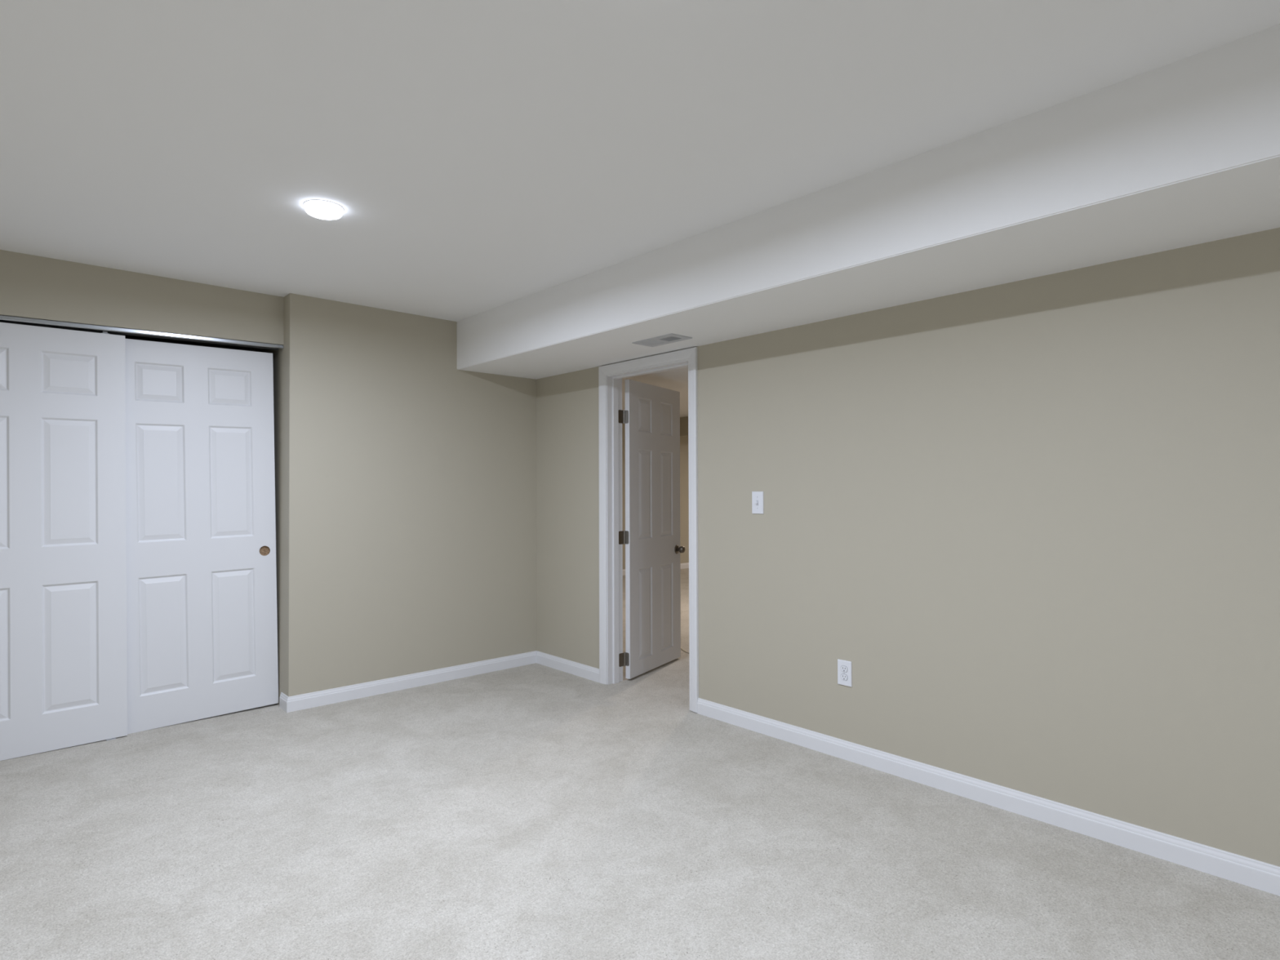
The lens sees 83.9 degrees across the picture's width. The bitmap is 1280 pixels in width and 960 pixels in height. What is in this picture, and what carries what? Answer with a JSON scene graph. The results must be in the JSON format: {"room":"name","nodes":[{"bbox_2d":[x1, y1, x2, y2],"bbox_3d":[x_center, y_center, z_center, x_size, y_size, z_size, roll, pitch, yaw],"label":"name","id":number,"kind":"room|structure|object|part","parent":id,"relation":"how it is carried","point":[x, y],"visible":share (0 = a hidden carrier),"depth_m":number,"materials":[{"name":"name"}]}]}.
{"room":"empty basement bedroom","nodes":[
{"label":"empty basement bedroom","id":0,"kind":"room"},
{"bbox_2d":[0,249,536,704],"bbox_3d":[-2.425,0.132,4.473,3.600,2.450,0.950,1,-1,-42],"label":"wall","id":1,"kind":"structure","parent":0,"point":[406,477],"depth_m":4.49,"materials":[{"name":"beige paint"}]},
{"bbox_2d":[0,315,283,351],"bbox_3d":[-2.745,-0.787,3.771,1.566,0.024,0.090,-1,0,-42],"label":"door track","id":2,"kind":"object","parent":1,"relation":"attached to","point":[10,319],"visible":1,"depth_m":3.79,"materials":[{"name":"silver metal"}]},
{"bbox_2d":[0,322,127,760],"bbox_3d":[-3.013,0.284,3.490,0.804,2.119,0.034,0,0,-42],"label":"door","id":3,"kind":"structure","parent":2,"relation":"hanging from","point":[64,656],"depth_m":3.57,"materials":[{"name":"white paint"}]},
{"bbox_2d":[124,338,278,733],"bbox_3d":[-2.498,0.294,4.022,0.804,2.103,0.034,-1,0,-42],"label":"door","id":4,"kind":"structure","parent":2,"relation":"hanging from","point":[202,622],"depth_m":4.01,"materials":[{"name":"white paint"}]},
{"bbox_2d":[279,650,537,712],"bbox_3d":[-1.455,1.314,4.776,1.745,0.087,0.141,1,-1,-42],"label":"baseboard","id":5,"kind":"structure","parent":1,"relation":"attached to","point":[299,702],"depth_m":4.59,"materials":[{"name":"white wood"}]},
{"bbox_2d":[0,0,1279,417],"bbox_3d":[2.260,-1.155,5.439,12.100,0.120,11.520,1,-1,-42],"label":"ceiling","id":6,"kind":"structure","parent":0,"point":[477,157],"depth_m":2.21,"materials":[{"name":"white paint"}]},
{"bbox_2d":[302,199,343,219],"bbox_3d":[-1.294,-1.100,2.914,0.153,0.035,0.153,1,-1,-42],"label":"recessed light","id":7,"kind":"object","parent":6,"relation":"in","point":[317,208],"visible":1,"depth_m":2.88,"materials":[{"name":"white"}]},
{"bbox_2d":[622,366,688,397],"bbox_3d":[-0.496,-0.914,6.031,1.075,0.330,6.620,1,-1,-42],"label":"ceiling","id":8,"kind":"structure","parent":6,"relation":"attached to","point":[674,379],"depth_m":5.36,"materials":[{"name":"white paint"}]},
{"bbox_2d":[680,416,688,436],"bbox_3d":[3.106,-0.897,9.327,0.700,0.300,6.620,1,-1,-42],"label":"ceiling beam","id":9,"kind":"structure","parent":6,"relation":"attached to","point":[683,420],"depth_m":11.44,"materials":[{"name":"beige paint"}]},
{"bbox_2d":[457,24,1279,379],"bbox_3d":[1.544,-0.968,2.327,0.655,0.330,7.600,1,-1,-42],"label":"ceiling soffit","id":10,"kind":"structure","parent":6,"relation":"attached to","point":[1185,152],"depth_m":2.47,"materials":[{"name":"white paint"}]},
{"bbox_2d":[631,333,692,346],"bbox_3d":[0.120,-0.777,3.953,0.158,0.012,0.316,1,-1,-42],"label":"ceiling vent","id":11,"kind":"object","parent":10,"relation":"attached to","point":[668,338],"visible":1,"depth_m":3.94,"materials":[{"name":"grey metal"}]},
{"bbox_2d":[0,568,1279,959],"bbox_3d":[2.268,1.415,5.406,12.100,0.120,11.520,1,-1,-42],"label":"floor","id":12,"kind":"structure","parent":0,"point":[532,811],"depth_m":2.52,"materials":[{"name":"grey carpet"}]},
{"bbox_2d":[622,423,688,569],"bbox_3d":[-0.188,0.208,10.864,8.070,2.450,0.120,1,-1,-42],"label":"wall","id":13,"kind":"structure","parent":0,"point":[684,475],"depth_m":11.59,"materials":[{"name":"beige paint"}]},
{"bbox_2d":[622,562,688,575],"bbox_3d":[-0.140,1.389,10.799,8.070,0.087,0.013,1,-1,-42],"label":"baseboard","id":14,"kind":"structure","parent":13,"relation":"attached to","point":[683,566],"depth_m":11.57,"materials":[{"name":"white wood"}]},
{"bbox_2d":[536,227,1279,866],"bbox_3d":[0.615,0.115,3.914,0.130,2.450,11.220,1,-1,-42],"label":"wall","id":15,"kind":"structure","parent":0,"point":[1035,522],"depth_m":2.86,"materials":[{"name":"beige paint"}]},
{"bbox_2d":[536,650,599,682],"bbox_3d":[-0.517,1.315,5.033,0.013,0.087,0.747,1,-1,-42],"label":"baseboard","id":16,"kind":"structure","parent":15,"relation":"attached to","point":[568,666],"depth_m":5.01,"materials":[{"name":"white wood"}]},
{"bbox_2d":[598,346,698,712],"bbox_3d":[0.080,0.292,4.496,0.164,2.115,0.900,1,-1,-42],"label":"door frame","id":17,"kind":"structure","parent":15,"relation":"attached to","point":[610,376],"depth_m":4.72,"materials":[{"name":"white wood"}]},
{"bbox_2d":[617,379,684,679],"bbox_3d":[0.092,0.333,5.112,0.164,2.022,0.804,-1,-1,31],"label":"door","id":18,"kind":"structure","parent":15,"relation":"in","point":[651,537],"depth_m":5.07,"materials":[{"name":"white paint"}]},
{"bbox_3d":[0.310,0.524,5.367,0.053,0.050,0.050,-1,-1,31],"label":"knob","id":19,"kind":"part","parent":18,"relation":"part of","materials":[{"name":"brown metal"}]},
{"bbox_2d":[751,491,764,514],"bbox_3d":[0.623,0.121,3.793,0.021,0.119,0.074,1,-1,-42],"label":"light switch","id":20,"kind":"object","parent":15,"relation":"attached to","point":[757,497],"visible":1,"depth_m":3.79,"materials":[{"name":"white plastic"}]},
{"bbox_2d":[837,658,852,687],"bbox_3d":[0.978,0.923,3.406,0.009,0.119,0.074,1,-1,-42],"label":"power outlet","id":21,"kind":"object","parent":15,"relation":"attached to","point":[844,668],"visible":1,"depth_m":3.40,"materials":[{"name":"white plastic"}]},
{"bbox_2d":[840,673,847,680],"bbox_3d":[0.976,0.943,3.404,0.003,0.030,0.037,1,-1,-42],"label":"socket","id":22,"kind":"object","parent":21,"relation":"attached to","point":[843,676],"depth_m":3.40,"materials":[{"name":"white plastic"}]},
{"bbox_2d":[840,665,847,672],"bbox_3d":[0.976,0.904,3.405,0.003,0.030,0.037,1,-1,-42],"label":"socket","id":23,"kind":"object","parent":21,"relation":"attached to","point":[843,668],"depth_m":3.40,"materials":[{"name":"white plastic"}]},
{"bbox_2d":[697,697,1279,896],"bbox_3d":[2.344,1.266,1.907,0.013,0.087,5.953,1,-1,-42],"label":"baseboard","id":24,"kind":"structure","parent":15,"relation":"attached to","point":[1260,875],"depth_m":2.79,"materials":[{"name":"white wood"}]}
]}

